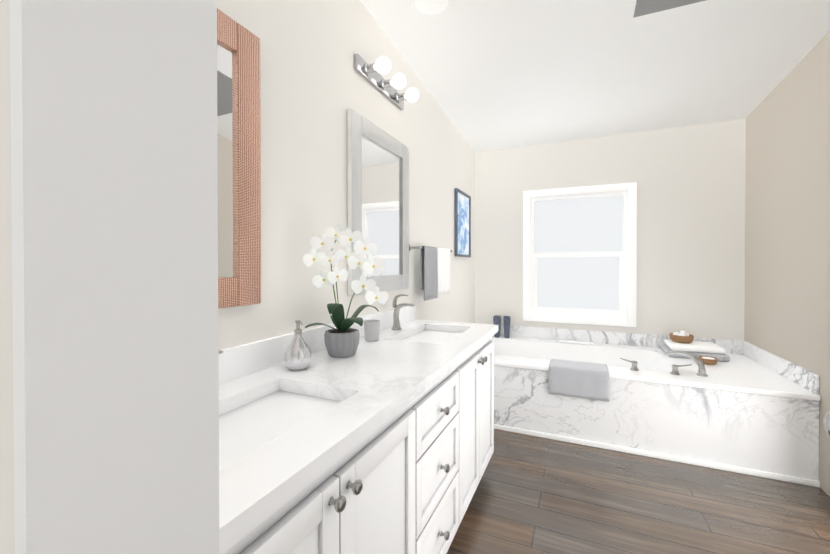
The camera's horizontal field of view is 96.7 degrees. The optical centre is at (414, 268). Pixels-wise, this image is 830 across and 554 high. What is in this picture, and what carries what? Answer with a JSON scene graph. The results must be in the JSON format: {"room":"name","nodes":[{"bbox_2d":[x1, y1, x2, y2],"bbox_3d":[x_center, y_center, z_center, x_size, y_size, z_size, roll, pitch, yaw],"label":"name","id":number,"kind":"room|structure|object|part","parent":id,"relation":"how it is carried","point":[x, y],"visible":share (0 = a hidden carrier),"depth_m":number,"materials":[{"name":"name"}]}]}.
{"room":"bathroom","nodes":[
{"label":"bathroom","id":0,"kind":"room"},
{"bbox_2d":[0,0,14,553],"bbox_3d":[0.167,-0.233,0.111,2.300,3.000,0.120,0,1,24],"label":"wall","id":1,"kind":"structure","parent":0,"point":[7,528],"depth_m":0.24,"materials":[{"name":"paint"}]},
{"bbox_2d":[10,0,218,553],"bbox_3d":[0.185,0.235,0.107,0.891,2.065,0.130,0,1,24],"label":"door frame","id":2,"kind":"structure","parent":1,"relation":"attached to","point":[114,162],"depth_m":0.27,"materials":[{"name":"white paint"}]},
{"bbox_2d":[823,411,829,436],"bbox_3d":[0.719,0.239,0.393,0.108,2.028,0.813,0,1,24],"label":"door","id":3,"kind":"structure","parent":1,"relation":"in","point":[826,422],"depth_m":0.72,"materials":[{"name":"silver metal"}]},
{"bbox_2d":[217,0,474,349],"bbox_3d":[-0.481,-0.246,1.627,0.120,3.000,5.520,0,1,24],"label":"wall","id":4,"kind":"structure","parent":0,"point":[315,85],"depth_m":1.65,"materials":[{"name":"paint"}]},
{"bbox_2d":[217,8,260,308],"bbox_3d":[-0.681,-0.335,0.990,0.028,0.920,0.655,0,1,24],"label":"mirror","id":5,"kind":"object","parent":4,"relation":"attached to","point":[239,162],"visible":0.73,"depth_m":1.20,"materials":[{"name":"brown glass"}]},
{"bbox_3d":[-0.687,-0.335,0.993,0.013,0.736,0.471,0,1,24],"label":"glass","id":6,"kind":"part","parent":5,"relation":"part of","materials":[{"name":"white"}]},
{"bbox_2d":[226,310,389,381],"bbox_3d":[-0.426,0.304,1.577,0.021,0.100,2.056,0,1,24],"label":"backsplash","id":7,"kind":"structure","parent":4,"relation":"attached to","point":[247,358],"depth_m":1.34,"materials":[{"name":"white stone"}]},
{"bbox_2d":[347,109,408,295],"bbox_3d":[-0.185,-0.324,2.102,0.028,0.912,0.660,0,1,24],"label":"mirror","id":8,"kind":"object","parent":4,"relation":"attached to","point":[378,186],"visible":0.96,"depth_m":2.06,"materials":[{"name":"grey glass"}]},
{"bbox_3d":[-0.191,-0.324,2.105,0.013,0.734,0.482,0,1,24],"label":"glass","id":9,"kind":"part","parent":8,"relation":"part of","materials":[{"name":"white"}]},
{"bbox_2d":[355,53,418,109],"bbox_3d":[-0.124,-1.045,2.074,0.158,0.084,0.540,0,1,24],"label":"sconce","id":10,"kind":"object","parent":4,"relation":"attached to","point":[371,75],"visible":0.98,"depth_m":2.03,"materials":[{"name":"silver metal"}]},
{"bbox_2d":[364,63,376,75],"bbox_3d":[-0.230,-1.043,1.924,0.050,0.060,0.060,0,1,24],"label":"socket","id":11,"kind":"object","parent":10,"relation":"attached to","point":[369,69],"depth_m":1.91,"materials":[{"name":"silver metal"}]},
{"bbox_3d":[-0.167,-1.043,1.896,0.092,0.084,0.084,0,1,24],"label":"bulb","id":12,"kind":"part","parent":10,"relation":"part of","materials":[{"name":"white glass"}]},
{"bbox_2d":[381,79,392,90],"bbox_3d":[-0.157,-1.045,2.088,0.050,0.060,0.060,0,1,24],"label":"socket","id":13,"kind":"object","parent":10,"relation":"attached to","point":[385,84],"depth_m":2.08,"materials":[{"name":"silver metal"}]},
{"bbox_3d":[-0.093,-1.044,2.060,0.092,0.084,0.084,0,1,24],"label":"bulb","id":14,"kind":"part","parent":10,"relation":"part of","materials":[{"name":"white glass"}]},
{"bbox_2d":[396,93,405,102],"bbox_3d":[-0.083,-1.046,2.253,0.050,0.060,0.060,0,1,24],"label":"socket","id":15,"kind":"object","parent":10,"relation":"attached to","point":[399,97],"depth_m":2.24,"materials":[{"name":"silver metal"}]},
{"bbox_3d":[-0.020,-1.046,2.225,0.092,0.084,0.084,0,1,24],"label":"bulb","id":16,"kind":"part","parent":10,"relation":"part of","materials":[{"name":"white glass"}]},
{"bbox_2d":[409,245,451,300],"bbox_3d":[0.137,0.026,2.744,0.095,0.377,0.704,0,1,24],"label":"towel rail","id":17,"kind":"object","parent":4,"relation":"attached to","point":[434,272],"visible":1,"depth_m":2.65,"materials":[{"name":"grey fabric"}]},
{"bbox_3d":[-0.003,-0.138,2.444,0.083,0.044,0.044,0,1,24],"label":"post","id":18,"kind":"part","parent":17,"relation":"part of","materials":[{"name":"silver metal"}]},
{"bbox_2d":[420,246,437,300],"bbox_3d":[0.099,0.030,2.597,0.045,0.371,0.241,0,1,24],"label":"towel","id":19,"kind":"object","parent":17,"relation":"hanging from","point":[428,255],"depth_m":2.56,"materials":[{"name":"grey fabric"}]},
{"bbox_2d":[436,247,449,294],"bbox_3d":[0.211,0.018,2.848,0.045,0.351,0.291,0,1,24],"label":"towel","id":20,"kind":"object","parent":17,"relation":"hanging from","point":[443,255],"depth_m":2.82,"materials":[{"name":"white fabric"}]},
{"bbox_2d":[455,188,470,256],"bbox_3d":[0.465,-0.422,3.558,0.026,0.620,0.460,0,1,24],"label":"picture","id":21,"kind":"object","parent":4,"relation":"attached to","point":[462,224],"visible":1,"depth_m":3.54,"materials":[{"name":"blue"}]},
{"bbox_2d":[360,0,829,152],"bbox_3d":[0.624,-1.456,1.123,2.540,0.464,5.520,0,1,24],"label":"ceiling","id":22,"kind":"structure","parent":0,"point":[492,75],"depth_m":2.35,"materials":[{"name":"paint"}]},
{"bbox_2d":[415,0,448,14],"bbox_3d":[0.088,-1.373,1.911,0.176,0.004,0.176,0,1,24],"label":"recessed light","id":23,"kind":"object","parent":22,"relation":"in","point":[431,7],"visible":1,"depth_m":1.93,"materials":[{"name":"white"}]},
{"bbox_2d":[633,0,705,17],"bbox_3d":[1.203,-1.399,0.826,1.000,0.143,2.050,0,1,24],"label":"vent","id":24,"kind":"structure","parent":22,"relation":"attached to","point":[644,7],"depth_m":1.88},
{"bbox_2d":[475,118,745,340],"bbox_3d":[1.780,-0.263,3.574,2.420,3.000,0.120,0,1,24],"label":"wall","id":25,"kind":"structure","parent":0,"point":[690,180],"depth_m":3.33,"materials":[{"name":"paint"}]},
{"bbox_2d":[523,182,636,326],"bbox_3d":[1.590,-0.128,3.629,1.010,1.330,0.097,0,1,24],"label":"window","id":26,"kind":"structure","parent":25,"relation":"in","point":[580,256],"depth_m":3.62,"materials":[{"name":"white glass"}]},
{"bbox_3d":[1.603,-0.128,3.659,0.850,1.170,0.004,0,1,24],"label":"frosted glass","id":27,"kind":"part","parent":26,"relation":"part of","materials":[{"name":"white glass"}]},
{"bbox_2d":[478,323,818,394],"bbox_3d":[1.483,0.659,3.065,2.296,0.114,1.063,0,1,24],"label":"backsplash","id":28,"kind":"structure","parent":25,"relation":"attached to","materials":[{"name":"stone"}]},
{"bbox_2d":[446,429,829,553],"bbox_3d":[0.624,1.283,1.147,2.540,0.050,5.520,0,1,24],"label":"floor","id":29,"kind":"structure","parent":0,"point":[535,495],"depth_m":1.92,"materials":[{"name":"brown wood"}]},
{"bbox_2d":[219,330,497,553],"bbox_3d":[-0.165,0.825,1.462,0.596,0.859,2.050,0,1,24],"label":"bathroom vanity","id":30,"kind":"object","parent":29,"relation":"on","point":[384,444],"depth_m":1.13,"materials":[{"name":"white wood"}]},
{"bbox_2d":[219,320,497,549],"bbox_3d":[-0.169,0.375,1.463,0.584,0.040,2.056,0,1,24],"label":"countertop","id":31,"kind":"structure","parent":30,"relation":"on","point":[383,374],"depth_m":1.01,"materials":[{"name":"white stone"}]},
{"bbox_2d":[218,349,225,397],"bbox_3d":[-0.575,0.258,0.972,0.135,0.203,0.061,0,1,24],"label":"faucet","id":32,"kind":"object","parent":31,"relation":"on","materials":[{"name":"silver metal"}]},
{"bbox_2d":[219,386,341,465],"bbox_3d":[-0.411,0.471,0.901,0.328,0.165,0.553,0,1,24],"label":"sink","id":33,"kind":"object","parent":31,"relation":"in","point":[251,422],"depth_m":1.00,"materials":[{"name":"white ceramic"}]},
{"bbox_2d":[284,320,311,369],"bbox_3d":[-0.418,0.270,1.318,0.094,0.172,0.094,0,1,24],"label":"soap bottle","id":34,"kind":"object","parent":31,"relation":"on","point":[298,355],"visible":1,"depth_m":1.29,"materials":[{"name":"clear glass"}]},
{"bbox_2d":[303,225,388,357],"bbox_3d":[-0.279,0.091,1.493,0.320,0.528,0.270,0,1,24],"label":"orchid","id":35,"kind":"object","parent":31,"relation":"on","point":[341,339],"visible":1,"depth_m":1.47,"materials":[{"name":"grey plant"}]},
{"bbox_3d":[-0.299,0.304,1.512,0.144,0.100,0.144,0,1,24],"label":"pot","id":36,"kind":"part","parent":35,"relation":"part of","materials":[{"name":"grey ceramic"}]},
{"bbox_2d":[364,320,379,340],"bbox_3d":[-0.211,0.304,1.812,0.082,0.095,0.080,0,1,24],"label":"cup","id":37,"kind":"object","parent":31,"relation":"on","point":[371,330],"visible":1,"depth_m":1.78,"materials":[{"name":"grey ceramic"}]},
{"bbox_2d":[390,294,417,329],"bbox_3d":[-0.071,0.248,2.099,0.135,0.203,0.060,0,1,24],"label":"faucet","id":38,"kind":"object","parent":31,"relation":"on","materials":[{"name":"silver metal"}]},
{"bbox_2d":[402,326,473,345],"bbox_3d":[0.093,0.461,2.028,0.328,0.165,0.553,0,1,24],"label":"sink","id":39,"kind":"object","parent":31,"relation":"in","point":[428,333],"depth_m":2.12,"materials":[{"name":"white ceramic"}]},
{"bbox_2d":[478,323,820,486],"bbox_3d":[1.480,0.922,3.060,2.296,0.640,1.079,0,1,24],"label":"bathtub","id":40,"kind":"object","parent":29,"relation":"on","point":[749,409],"visible":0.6,"depth_m":2.48,"materials":[{"name":"stone"}]},
{"bbox_2d":[493,315,500,336],"bbox_3d":[0.852,0.599,3.821,0.071,0.220,0.071,0,1,24],"label":"vase","id":41,"kind":"object","parent":40,"relation":"on","point":[496,319],"visible":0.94,"depth_m":3.79,"materials":[{"name":"blue ceramic"}]},
{"bbox_2d":[503,316,510,337],"bbox_3d":[0.941,0.600,3.776,0.071,0.220,0.071,0,1,14],"label":"vase","id":42,"kind":"object","parent":40,"relation":"on","point":[506,319],"visible":1,"depth_m":3.75,"materials":[{"name":"blue ceramic"}]},
{"bbox_2d":[549,359,608,401],"bbox_3d":[1.202,0.808,2.719,0.391,0.203,0.265,0,1,24],"label":"towel","id":43,"kind":"object","parent":40,"relation":"on","point":[583,380],"visible":0.98,"depth_m":2.61,"materials":[{"name":"grey fabric"}]},
{"bbox_2d":[492,338,671,371],"bbox_3d":[1.262,0.932,3.197,1.542,0.430,0.732,0,1,24],"label":"basin","id":44,"kind":"object","parent":40,"relation":"in","point":[647,359],"depth_m":3.43,"materials":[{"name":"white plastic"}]},
{"bbox_2d":[620,351,707,376],"bbox_3d":[1.745,0.649,2.621,0.523,0.141,0.220,0,1,24],"label":"tub faucet","id":45,"kind":"object","parent":40,"relation":"attached to","point":[699,363],"visible":1,"depth_m":2.51,"materials":[{"name":"silver metal"}]},
{"bbox_3d":[1.556,0.687,2.615,0.054,0.065,0.054,0,1,24],"label":"handle","id":46,"kind":"part","parent":45,"relation":"part of","materials":[{"name":"silver metal"}]},
{"bbox_3d":[1.775,0.688,2.517,0.054,0.065,0.054,0,1,24],"label":"handle","id":47,"kind":"part","parent":45,"relation":"part of","materials":[{"name":"silver metal"}]},
{"bbox_3d":[1.889,0.636,2.585,0.206,0.114,0.168,0,1,24],"label":"spout","id":48,"kind":"part","parent":45,"relation":"part of","materials":[{"name":"silver metal"}]},
{"bbox_3d":[1.939,0.699,2.493,0.064,0.045,0.064,0,1,24],"label":"spout","id":49,"kind":"part","parent":45,"relation":"part of","materials":[{"name":"silver metal"}]},
{"bbox_2d":[660,339,729,361],"bbox_3d":[2.300,0.669,3.054,0.400,0.094,0.340,0,1,24],"label":"towel stack","id":50,"kind":"object","parent":40,"relation":"on","point":[699,348],"visible":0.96,"depth_m":2.95,"materials":[{"name":"white fabric"}]},
{"bbox_2d":[669,331,693,342],"bbox_3d":[2.252,0.571,3.119,0.170,0.097,0.170,0,1,24],"label":"bowl","id":51,"kind":"object","parent":50,"relation":"on","point":[682,337],"visible":1,"depth_m":3.07,"materials":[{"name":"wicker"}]},
{"bbox_2d":[698,356,717,364],"bbox_3d":[2.213,0.696,2.787,0.120,0.045,0.120,0,1,24],"label":"bowl","id":52,"kind":"object","parent":40,"relation":"on","point":[708,360],"visible":0.9,"depth_m":2.75,"materials":[{"name":"wood"}]},
{"bbox_2d":[744,31,829,495],"bbox_3d":[1.729,-0.237,0.640,0.120,3.000,5.520,0,1,24],"label":"wall","id":53,"kind":"structure","parent":0,"point":[787,251],"depth_m":2.37,"materials":[{"name":"paint"}]}
]}

